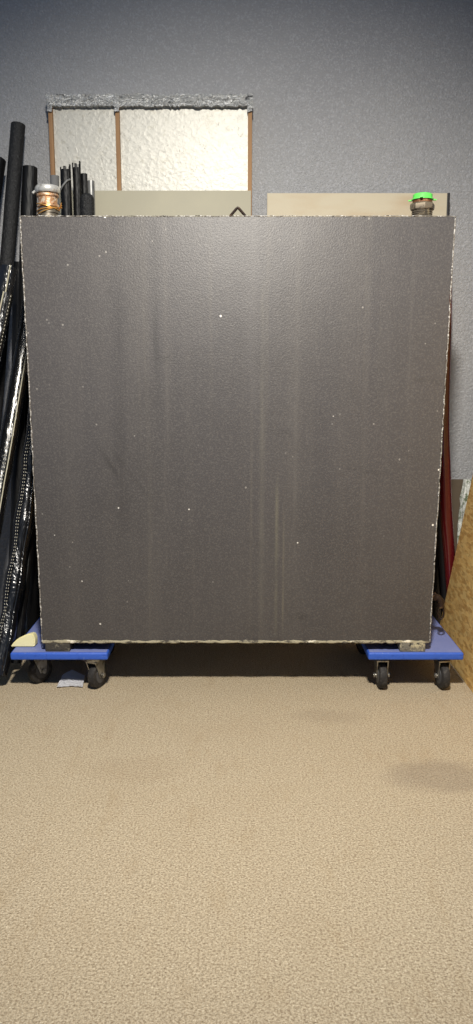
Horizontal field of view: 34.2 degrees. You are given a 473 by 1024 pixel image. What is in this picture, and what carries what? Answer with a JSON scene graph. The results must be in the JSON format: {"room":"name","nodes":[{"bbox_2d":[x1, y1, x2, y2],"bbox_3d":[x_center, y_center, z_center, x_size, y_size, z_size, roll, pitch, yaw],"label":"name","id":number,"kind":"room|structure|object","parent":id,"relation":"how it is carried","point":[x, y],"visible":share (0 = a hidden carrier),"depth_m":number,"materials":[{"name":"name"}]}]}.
{"room":"storage room","nodes":[
{"label":"storage room","id":0,"kind":"room"},
{"bbox_2d":[0,629,472,1023],"bbox_3d":[-0.735,0.974,0.656,3.730,0.080,5.350,0,10,0],"label":"floor","id":1,"kind":"structure","parent":0,"point":[202,833],"depth_m":1.74,"materials":[{"name":"carpet"}]},
{"bbox_2d":[0,157,5,201],"bbox_3d":[-0.968,-0.362,2.710,0.065,1.787,0.565,4,11,24],"label":"roll","id":2,"kind":"object","parent":1,"relation":"on","point":[2,161],"visible":1,"depth_m":2.77,"materials":[{"name":"black"}]},
{"bbox_2d":[0,291,12,359],"bbox_3d":[-0.873,-0.064,2.461,0.055,1.291,0.591,4,11,19],"label":"roll","id":3,"kind":"object","parent":1,"relation":"on","point":[6,299],"visible":1,"depth_m":2.57,"materials":[{"name":"black"}]},
{"bbox_2d":[0,264,16,364],"bbox_3d":[-0.880,-0.132,2.561,0.066,1.391,0.574,4,11,19],"label":"roll","id":4,"kind":"object","parent":1,"relation":"on","point":[8,273],"visible":0.61,"depth_m":2.65,"materials":[{"name":"black"}]},
{"bbox_2d":[0,121,24,430],"bbox_3d":[-0.868,-0.435,2.779,0.052,1.910,0.428,5,11,24],"label":"roll","id":5,"kind":"object","parent":1,"relation":"on","point":[17,129],"visible":0.79,"depth_m":2.76,"materials":[{"name":"black plastic"}]},
{"bbox_2d":[0,294,27,536],"bbox_3d":[-0.801,-0.117,2.599,0.062,1.352,0.609,3,11,16],"label":"roll","id":6,"kind":"object","parent":1,"relation":"on","point":[9,432],"visible":0.73,"depth_m":2.64,"materials":[{"name":"black"}]},
{"bbox_2d":[11,261,18,474],"bbox_3d":[-0.846,-0.235,2.994,0.138,1.423,0.062,-8,13,-36],"label":"roll","id":7,"kind":"object","parent":1,"relation":"on","point":[16,263],"visible":0.09,"depth_m":2.90,"materials":[{"name":"black"}]},
{"bbox_2d":[0,404,35,676],"bbox_3d":[-0.748,-0.045,2.673,0.078,1.156,0.471,3,10,15],"label":"roll","id":8,"kind":"object","parent":1,"relation":"on","point":[24,516],"visible":0.7,"depth_m":2.65,"materials":[{"name":"black"}]},
{"bbox_2d":[8,165,37,562],"bbox_3d":[-0.800,-0.376,2.861,0.060,1.751,0.250,6,12,30],"label":"roll","id":9,"kind":"object","parent":1,"relation":"on","point":[29,172],"visible":0.23,"depth_m":2.81,"materials":[{"name":"black"}]},
{"bbox_2d":[11,515,36,662],"bbox_3d":[-0.748,0.002,2.802,0.054,1.036,0.392,2,10,13],"label":"roll","id":10,"kind":"object","parent":1,"relation":"on","point":[21,621],"visible":0.24,"depth_m":2.75,"materials":[{"name":"black"}]},
{"bbox_2d":[27,535,41,631],"bbox_3d":[-0.762,-0.154,2.968,0.069,1.276,0.190,5,11,24],"label":"roll","id":11,"kind":"object","parent":1,"relation":"on","point":[33,605],"visible":0.09,"depth_m":2.98,"materials":[{"name":"black"}]},
{"bbox_2d":[50,175,59,216],"bbox_3d":[-0.649,-0.345,2.888,0.035,1.728,0.034,0,10,0],"label":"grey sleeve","id":12,"kind":"object","parent":1,"relation":"on","point":[54,179],"visible":0.07,"depth_m":2.73,"materials":[{"name":"grey"}]},
{"bbox_2d":[10,615,114,687],"bbox_3d":[-0.579,0.492,2.724,0.318,0.142,0.421,0,10,0],"label":"dolly","id":13,"kind":"object","parent":1,"relation":"on","point":[95,655],"visible":0.55,"depth_m":2.54,"materials":[{"name":"metal"}]},
{"bbox_2d":[12,632,37,646],"bbox_3d":[-0.709,0.423,2.568,0.082,0.047,0.032,0,10,0],"label":"wedge","id":14,"kind":"object","parent":13,"relation":"on","point":[30,639],"visible":1,"depth_m":2.55,"materials":[{"name":"beige"}]},
{"bbox_2d":[60,164,72,216],"bbox_3d":[-0.597,-0.346,2.825,0.043,1.751,0.046,0,10,0],"label":"tube","id":15,"kind":"object","parent":1,"relation":"on","point":[65,174],"visible":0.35,"depth_m":2.68,"materials":[{"name":"black"}]},
{"bbox_2d":[57,670,84,686],"bbox_3d":[-0.558,0.565,2.609,0.087,0.032,0.080,0,10,0],"label":"paper scrap","id":16,"kind":"object","parent":1,"relation":"on","point":[70,678],"visible":1,"depth_m":2.61,"materials":[{"name":"white paper"}]},
{"bbox_2d":[72,161,80,215],"bbox_3d":[-0.564,-0.360,2.852,0.034,1.768,0.033,0,10,0],"label":"tube","id":17,"kind":"object","parent":1,"relation":"on","point":[76,171],"visible":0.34,"depth_m":2.70,"materials":[{"name":"black"}]},
{"bbox_2d":[81,173,87,194],"bbox_3d":[-0.543,-0.346,2.879,0.027,1.732,0.027,0,10,0],"label":"tube","id":18,"kind":"object","parent":1,"relation":"on","point":[84,182],"visible":0.11,"depth_m":2.73,"materials":[{"name":"black"}]},
{"bbox_2d":[80,193,94,216],"bbox_3d":[-0.525,-0.299,2.829,0.054,1.656,0.053,0,10,0],"label":"roll","id":19,"kind":"object","parent":1,"relation":"on","point":[86,199],"visible":0.12,"depth_m":2.67,"materials":[{"name":"plastic"}]},
{"bbox_2d":[88,180,95,216],"bbox_3d":[-0.525,-0.344,2.911,0.029,1.716,0.029,0,10,0],"label":"metal pipe","id":20,"kind":"object","parent":1,"relation":"on","point":[91,184],"visible":0.15,"depth_m":2.76,"materials":[{"name":"silver metal"}]},
{"bbox_2d":[45,93,252,215],"bbox_3d":[-0.313,-0.509,2.961,0.748,2.030,0.054,0,10,0],"label":"panel","id":21,"kind":"object","parent":1,"relation":"on","point":[125,142],"visible":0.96,"depth_m":2.81,"materials":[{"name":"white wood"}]},
{"bbox_2d":[59,191,250,216],"bbox_3d":[-0.309,-0.337,2.949,0.725,1.696,0.035,0,10,0],"label":"flat board","id":22,"kind":"object","parent":1,"relation":"on","point":[114,203],"visible":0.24,"depth_m":2.81,"materials":[{"name":"beige"}]},
{"bbox_2d":[267,193,449,616],"bbox_3d":[0.450,-0.338,2.960,0.673,1.694,0.068,0,10,0],"label":"cardboard sheet","id":23,"kind":"object","parent":1,"relation":"on","point":[278,204],"visible":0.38,"depth_m":2.84,"materials":[{"name":"beige cardboard"}]},
{"bbox_2d":[356,616,463,688],"bbox_3d":[0.586,0.492,2.724,0.311,0.142,0.420,0,10,0],"label":"dolly","id":24,"kind":"object","parent":1,"relation":"on","point":[441,648],"visible":0.63,"depth_m":2.54,"materials":[{"name":"metal"}]},
{"bbox_2d":[19,184,455,651],"bbox_3d":[0.029,-0.277,2.476,1.348,1.458,0.187,0,10,0],"label":"board","id":25,"kind":"object","parent":24,"relation":"on","point":[237,425],"visible":1,"depth_m":2.39,"materials":[{"name":"black metal"}]},
{"bbox_2d":[436,287,454,611],"bbox_3d":[0.800,-0.242,2.920,0.146,1.482,0.045,0,10,0],"label":"strip","id":26,"kind":"object","parent":1,"relation":"on","point":[445,532],"visible":0.38,"depth_m":2.94,"materials":[{"name":"red"}]},
{"bbox_2d":[434,479,462,623],"bbox_3d":[0.615,0.178,3.112,0.630,0.624,0.026,0,10,0],"label":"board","id":27,"kind":"object","parent":1,"relation":"on","point":[456,484],"visible":0.02,"depth_m":3.09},
{"bbox_2d":[440,476,472,691],"bbox_3d":[0.903,-0.077,2.335,0.245,1.402,1.125,0,10,0],"label":"sheet","id":28,"kind":"object","parent":1,"relation":"on","point":[457,622],"visible":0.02,"depth_m":2.81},
{"bbox_2d":[457,479,471,543],"bbox_3d":[0.889,0.182,3.052,0.095,0.630,0.084,-4,11,-23],"label":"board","id":29,"kind":"object","parent":1,"relation":"on","point":[466,484],"visible":0.14,"depth_m":3.01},
{"bbox_2d":[0,0,472,628],"bbox_3d":[-0.735,-1.002,2.970,3.730,3.000,0.100,0,10,0],"label":"wall","id":30,"kind":"structure","parent":0,"point":[350,96],"depth_m":2.82,"materials":[{"name":"paint"}]}
]}

